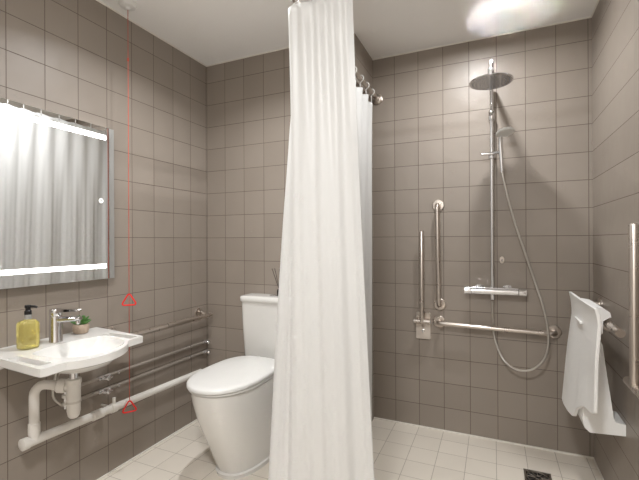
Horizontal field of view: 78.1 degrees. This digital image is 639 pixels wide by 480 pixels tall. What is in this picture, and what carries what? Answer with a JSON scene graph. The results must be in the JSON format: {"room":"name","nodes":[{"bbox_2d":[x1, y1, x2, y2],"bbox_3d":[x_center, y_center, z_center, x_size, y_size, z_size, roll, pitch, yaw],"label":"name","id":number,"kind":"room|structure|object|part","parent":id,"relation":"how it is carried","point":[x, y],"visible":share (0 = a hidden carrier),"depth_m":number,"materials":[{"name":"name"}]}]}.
{"room":"accessible bathroom","nodes":[
{"label":"accessible bathroom","id":0,"kind":"room"},
{"bbox_2d":[0,0,207,479],"bbox_3d":[-1.352,-0.001,1.592,0.120,2.414,3.560,0,0,24],"label":"wall","id":1,"kind":"structure","parent":0,"point":[68,58],"depth_m":2.10,"materials":[{"name":"beige tile"}]},
{"bbox_2d":[0,97,113,288],"bbox_3d":[-1.236,-0.184,1.649,0.047,0.756,0.818,0,0,24],"label":"mirror","id":2,"kind":"object","parent":1,"relation":"attached to","point":[57,170],"visible":1,"depth_m":1.73,"materials":[{"name":"grey mirror"}]},
{"bbox_2d":[62,392,66,408],"bbox_3d":[-1.160,0.716,1.787,0.068,0.099,0.024,0,0,24],"label":"valve","id":3,"kind":"object","parent":1,"relation":"attached to","point":[64,404],"visible":0.43,"depth_m":1.78,"materials":[{"name":"silver metal"}]},
{"bbox_2d":[0,327,142,377],"bbox_3d":[-1.004,0.484,1.635,0.478,0.098,0.521,0,0,24],"label":"washbasin","id":4,"kind":"object","parent":1,"relation":"attached to","point":[94,349],"visible":0.98,"depth_m":1.56,"materials":[{"name":"white ceramic"}]},
{"bbox_2d":[16,305,39,349],"bbox_3d":[-1.173,0.348,1.585,0.068,0.174,0.067,0,0,24],"label":"soap dispenser","id":5,"kind":"object","parent":4,"relation":"on","point":[28,329],"visible":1,"depth_m":1.56,"materials":[{"name":"yellow plastic"}]},
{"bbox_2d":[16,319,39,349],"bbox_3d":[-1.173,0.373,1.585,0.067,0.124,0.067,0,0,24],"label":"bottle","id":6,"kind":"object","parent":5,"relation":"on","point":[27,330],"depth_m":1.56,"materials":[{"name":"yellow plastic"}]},
{"bbox_2d":[49,308,82,342],"bbox_3d":[-1.081,0.364,1.670,0.152,0.142,0.052,0,0,18],"label":"tap","id":7,"kind":"object","parent":4,"relation":"on","point":[56,318],"visible":1,"depth_m":1.66,"materials":[{"name":"silver metal"}]},
{"bbox_3d":[-1.083,0.307,1.670,0.146,0.029,0.049,0,0,18],"label":"lever","id":8,"kind":"part","parent":7,"relation":"part of","materials":[{"name":"silver metal"}]},
{"bbox_3d":[-1.067,0.339,1.672,0.126,0.033,0.032,0,0,12],"label":"spout","id":9,"kind":"part","parent":7,"relation":"part of","materials":[{"name":"silver metal"}]},
{"bbox_2d":[71,315,90,333],"bbox_3d":[-1.114,0.394,1.839,0.085,0.083,0.087,0,0,24],"label":"potted succulent","id":10,"kind":"object","parent":4,"relation":"on","point":[83,327],"visible":0.68,"depth_m":1.82,"materials":[{"name":"green plant"}]},
{"bbox_2d":[72,323,88,333],"bbox_3d":[-1.115,0.414,1.840,0.068,0.044,0.068,0,0,24],"label":"pot","id":11,"kind":"object","parent":10,"relation":"on","point":[82,328],"depth_m":1.81,"materials":[{"name":"stone"}]},
{"bbox_2d":[18,369,201,450],"bbox_3d":[-0.981,0.702,2.063,0.204,0.339,1.056,0,0,15],"label":"pipe","id":12,"kind":"object","parent":1,"relation":"attached to","point":[71,386],"visible":0.99,"depth_m":1.63,"materials":[{"name":"white plastic"}]},
{"bbox_2d":[28,422,40,435],"bbox_3d":[-1.176,0.776,1.623,0.043,0.048,0.043,0,0,24],"label":"socket","id":13,"kind":"object","parent":12,"relation":"attached to","point":[34,428],"depth_m":1.61,"materials":[{"name":"white plastic"}]},
{"bbox_2d":[65,376,81,418],"bbox_3d":[-1.023,0.657,1.638,0.058,0.165,0.058,0,0,24],"label":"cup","id":14,"kind":"object","parent":12,"relation":"on","point":[73,383],"depth_m":1.62,"materials":[{"name":"white plastic"}]},
{"bbox_2d":[62,349,210,407],"bbox_3d":[-0.959,0.756,2.234,0.073,0.029,0.990,0,0,24],"label":"pipe","id":15,"kind":"object","parent":1,"relation":"attached to","point":[106,390],"visible":1,"depth_m":2.14,"materials":[{"name":"silver metal"}]},
{"bbox_2d":[51,374,62,406],"bbox_3d":[-1.161,0.613,1.728,0.037,0.284,0.120,0,0,-20],"label":"hose","id":16,"kind":"object","parent":15,"relation":"attached to","point":[55,375],"visible":0.48,"depth_m":1.74,"materials":[{"name":"silver metal"}]},
{"bbox_2d":[81,339,210,385],"bbox_3d":[-0.960,0.689,2.234,0.073,0.029,0.990,0,0,24],"label":"pipe","id":17,"kind":"object","parent":1,"relation":"attached to","point":[107,376],"visible":0.94,"depth_m":2.14,"materials":[{"name":"silver metal"}]},
{"bbox_2d":[97,419,196,479],"bbox_3d":[-1.365,1.202,1.391,0.008,0.008,2.939,0,0,24],"label":"trim","id":18,"kind":"structure","parent":1,"relation":"attached to","point":[187,425],"depth_m":2.23,"materials":[{"name":"white"}]},
{"bbox_2d":[96,0,206,65],"bbox_3d":[-1.377,-1.205,1.393,0.006,0.006,2.939,0,0,24],"label":"trim","id":19,"kind":"structure","parent":1,"relation":"attached to","point":[96,0],"depth_m":2.26,"materials":[{"name":"white"}]},
{"bbox_2d":[109,307,212,335],"bbox_3d":[-0.907,0.485,2.334,0.090,0.064,0.735,0,0,24],"label":"grab rail","id":20,"kind":"object","parent":1,"relation":"attached to","point":[198,311],"visible":0.55,"depth_m":2.35,"materials":[{"name":"silver metal"}]},
{"bbox_3d":[-0.880,0.502,2.321,0.029,0.029,0.735,0,0,24],"label":"rail","id":21,"kind":"part","parent":20,"relation":"part of","materials":[{"name":"silver metal"}]},
{"bbox_2d":[207,33,373,420],"bbox_3d":[-0.185,-0.005,2.748,1.081,2.414,0.501,0,0,24],"label":"wall","id":22,"kind":"structure","parent":0,"point":[249,105],"depth_m":2.62,"materials":[{"name":"beige tile"}]},
{"bbox_2d":[206,47,288,66],"bbox_3d":[-0.293,-1.209,2.517,1.081,0.006,0.006,0,0,24],"label":"trim","id":23,"kind":"structure","parent":22,"relation":"attached to","point":[285,47],"depth_m":2.59,"materials":[{"name":"white"}]},
{"bbox_2d":[99,0,597,64],"bbox_3d":[-0.243,-1.263,1.100,2.557,0.100,3.560,0,0,24],"label":"ceiling","id":24,"kind":"structure","parent":0,"point":[210,32],"depth_m":2.18,"materials":[{"name":"white paint"}]},
{"bbox_2d":[118,0,136,413],"bbox_3d":[-0.973,-0.165,2.007,0.086,2.089,0.086,0,0,24],"label":"pull cord","id":25,"kind":"object","parent":24,"relation":"hanging from","point":[128,5],"visible":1,"depth_m":2.00,"materials":[{"name":"red plastic"}]},
{"bbox_3d":[-0.971,0.304,2.007,0.068,0.063,0.007,0,0,-20],"label":"pull handle","id":26,"kind":"part","parent":25,"relation":"part of","materials":[{"name":"red plastic"}]},
{"bbox_3d":[-0.973,-0.177,2.007,0.003,2.004,0.003,0,0,24],"label":"cord","id":27,"kind":"part","parent":25,"relation":"part of","materials":[{"name":"red fabric"}]},
{"bbox_3d":[-0.968,0.848,2.006,0.068,0.063,0.007,0,0,-32],"label":"pull handle","id":28,"kind":"part","parent":25,"relation":"part of","materials":[{"name":"red plastic"}]},
{"bbox_2d":[101,419,601,479],"bbox_3d":[-0.232,1.251,1.099,2.557,0.100,3.560,0,0,24],"label":"floor","id":29,"kind":"structure","parent":0,"point":[400,451],"depth_m":2.14,"materials":[{"name":"beige tile"}]},
{"bbox_2d":[186,293,277,479],"bbox_3d":[-0.406,0.771,2.155,0.404,0.862,0.753,0,0,24],"label":"toilet","id":30,"kind":"object","parent":29,"relation":"on","point":[231,397],"visible":0.74,"depth_m":1.98,"materials":[{"name":"white ceramic"}]},
{"bbox_3d":[-0.445,0.696,2.067,0.370,0.028,0.560,0,0,24],"label":"lid","id":31,"kind":"part","parent":30,"relation":"part of","materials":[{"name":"white plastic"}]},
{"bbox_3d":[-0.443,0.718,2.071,0.362,0.014,0.550,0,0,24],"label":"seat","id":32,"kind":"part","parent":30,"relation":"part of","materials":[{"name":"white plastic"}]},
{"bbox_3d":[-0.406,0.964,2.153,0.356,0.476,0.710,0,0,24],"label":"bowl","id":33,"kind":"part","parent":30,"relation":"part of","materials":[{"name":"white ceramic"}]},
{"bbox_3d":[-0.287,0.362,2.427,0.404,0.034,0.158,0,0,24],"label":"cistern lid","id":34,"kind":"part","parent":30,"relation":"part of","materials":[{"name":"white ceramic"}]},
{"bbox_2d":[272,268,279,295],"bbox_3d":[-0.244,0.260,2.421,0.093,0.168,0.045,0,0,35],"label":"reed diffuser","id":35,"kind":"object","parent":30,"relation":"on","point":[274,268],"visible":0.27,"depth_m":2.42,"materials":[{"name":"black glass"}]},
{"bbox_2d":[523,468,551,479],"bbox_3d":[1.096,1.192,1.974,0.124,0.008,0.124,0,0,24],"label":"floor drain","id":36,"kind":"object","parent":29,"relation":"on","point":[529,474],"visible":1,"depth_m":1.99,"materials":[{"name":"black"}]},
{"bbox_2d":[373,18,593,456],"bbox_3d":[0.952,-0.011,2.455,1.236,2.414,0.120,0,0,24],"label":"wall","id":37,"kind":"structure","parent":0,"point":[431,130],"depth_m":2.37,"materials":[{"name":"beige tile"}]},
{"bbox_2d":[292,0,382,104],"bbox_3d":[0.664,-0.943,1.813,1.236,0.068,1.284,0,0,24],"label":"rail","id":38,"kind":"object","parent":37,"relation":"attached to","point":[377,99],"visible":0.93,"depth_m":2.45,"materials":[{"name":"silver metal"}]},
{"bbox_3d":[-0.028,-0.918,1.454,0.006,0.088,0.044,0,0,24],"label":"curtain ring","id":39,"kind":"object","parent":38,"relation":"hanging from","visible":0},
{"bbox_2d":[268,0,374,479],"bbox_3d":[0.201,0.128,1.940,0.466,2.024,1.139,0,0,24],"label":"shower curtain","id":40,"kind":"object","parent":39,"relation":"hanging from","point":[321,419],"visible":1,"depth_m":1.43,"materials":[{"name":"white fabric"}]},
{"bbox_2d":[414,231,430,338],"bbox_3d":[0.649,0.285,2.480,0.101,0.685,0.080,0,0,24],"label":"support rail","id":41,"kind":"object","parent":37,"relation":"attached to","point":[423,322],"visible":1,"depth_m":2.45,"materials":[{"name":"silver metal"}]},
{"bbox_3d":[0.638,0.226,2.456,0.027,0.567,0.027,0,0,24],"label":"rail","id":42,"kind":"part","parent":41,"relation":"part of","materials":[{"name":"silver metal"}]},
{"bbox_3d":[0.661,0.494,2.507,0.086,0.068,0.020,0,0,24],"label":"plate","id":43,"kind":"part","parent":41,"relation":"part of","materials":[{"name":"silver metal"}]},
{"bbox_3d":[0.662,0.580,2.507,0.088,0.096,0.020,0,0,24],"label":"wall plate","id":44,"kind":"part","parent":41,"relation":"part of","materials":[{"name":"silver metal"}]},
{"bbox_2d":[432,199,445,309],"bbox_3d":[0.738,0.094,2.442,0.082,0.697,0.076,0,0,24],"label":"grab bar","id":45,"kind":"object","parent":37,"relation":"attached to","point":[438,205],"visible":1,"depth_m":2.41,"materials":[{"name":"silver metal"}]},
{"bbox_2d":[372,16,590,59],"bbox_3d":[0.921,-1.215,2.398,1.236,0.006,0.006,0,0,24],"label":"trim","id":46,"kind":"structure","parent":37,"relation":"attached to","point":[590,16],"depth_m":2.36,"materials":[{"name":"white"}]},
{"bbox_2d":[374,417,593,458],"bbox_3d":[0.932,1.192,2.396,1.236,0.008,0.008,0,0,24],"label":"trim","id":47,"kind":"structure","parent":37,"relation":"attached to","point":[546,449],"depth_m":2.36,"materials":[{"name":"white"}]},
{"bbox_2d":[433,316,561,338],"bbox_3d":[1.025,0.516,2.316,0.699,0.084,0.076,0,0,24],"label":"grab bar","id":48,"kind":"object","parent":37,"relation":"attached to","point":[555,332],"visible":0.94,"depth_m":2.27,"materials":[{"name":"silver metal"}]},
{"bbox_2d":[464,59,549,371],"bbox_3d":[0.998,-0.102,2.117,0.440,1.681,0.461,0,0,24],"label":"shower","id":49,"kind":"object","parent":37,"relation":"attached to","point":[490,81],"visible":1,"depth_m":2.25,"materials":[{"name":"silver metal"}]},
{"bbox_3d":[0.885,0.300,2.349,0.042,0.047,0.052,0,0,24],"label":"mixer knob","id":50,"kind":"part","parent":49,"relation":"part of","materials":[{"name":"silver metal"}]},
{"bbox_2d":[472,286,518,288],"bbox_3d":[1.019,0.277,2.292,0.250,0.003,0.060,0,0,24],"label":"shelf","id":51,"kind":"object","parent":49,"relation":"attached to","point":[473,287],"depth_m":2.29,"materials":[{"name":"silver metal"}]},
{"bbox_2d":[496,127,513,172],"bbox_3d":[1.027,-0.500,2.179,0.094,0.237,0.109,0,0,24],"label":"shower","id":52,"kind":"object","parent":49,"relation":"on","point":[505,131],"visible":1,"depth_m":2.21,"materials":[{"name":"silver metal"}]},
{"bbox_3d":[1.020,-0.495,2.211,0.031,0.227,0.056,0,0,24],"label":"handle","id":53,"kind":"part","parent":52,"relation":"part of","materials":[{"name":"silver metal"}]},
{"bbox_3d":[1.152,0.298,2.231,0.042,0.047,0.052,0,0,24],"label":"mixer knob","id":54,"kind":"part","parent":49,"relation":"part of","materials":[{"name":"silver metal"}]},
{"bbox_2d":[592,0,638,479],"bbox_3d":[0.877,-0.011,0.607,0.120,2.414,3.560,0,0,24],"label":"wall","id":55,"kind":"structure","parent":0,"point":[615,23],"depth_m":1.74,"materials":[{"name":"beige tile"}]},
{"bbox_2d":[591,0,598,17],"bbox_3d":[0.814,-1.215,0.633,0.006,0.006,3.320,0,0,24],"label":"trim","id":56,"kind":"structure","parent":55,"relation":"attached to","point":[598,0],"depth_m":2.07,"materials":[{"name":"white"}]},
{"bbox_2d":[593,458,603,479],"bbox_3d":[0.825,1.193,0.632,0.006,0.006,3.320,0,0,24],"label":"trim","id":57,"kind":"structure","parent":55,"relation":"attached to","point":[593,458],"depth_m":2.04,"materials":[{"name":"white"}]},
{"bbox_2d":[593,297,625,337],"bbox_3d":[1.263,0.346,1.736,0.091,0.109,0.676,0,0,24],"label":"grab bar","id":58,"kind":"object","parent":55,"relation":"attached to","point":[608,325],"visible":0.57,"depth_m":1.52,"materials":[{"name":"silver metal"}]},
{"bbox_2d":[562,291,625,435],"bbox_3d":[1.200,0.539,1.708,0.181,0.568,0.576,0,0,24],"label":"shower seat","id":59,"kind":"object","parent":58,"relation":"hanging from","point":[585,393],"visible":1,"depth_m":1.66,"materials":[{"name":"white plastic"}]},
{"bbox_3d":[1.143,0.539,1.733,0.054,0.568,0.576,0,0,24],"label":"seat panel","id":60,"kind":"part","parent":59,"relation":"part of","materials":[{"name":"white plastic"}]},
{"bbox_3d":[1.220,0.586,1.714,0.151,0.462,0.140,0,0,24],"label":"wall leg","id":61,"kind":"part","parent":59,"relation":"part of","materials":[{"name":"white plastic"}]},
{"bbox_2d":[623,223,638,398],"bbox_3d":[1.081,0.281,1.312,0.080,0.675,0.181,0,0,24],"label":"support rail","id":62,"kind":"object","parent":55,"relation":"attached to","point":[632,382],"visible":1,"depth_m":1.31,"materials":[{"name":"silver metal"}]},
{"bbox_3d":[1.056,0.222,1.322,0.027,0.557,0.027,0,0,24],"label":"rail","id":63,"kind":"part","parent":62,"relation":"part of","materials":[{"name":"silver metal"}]}
]}

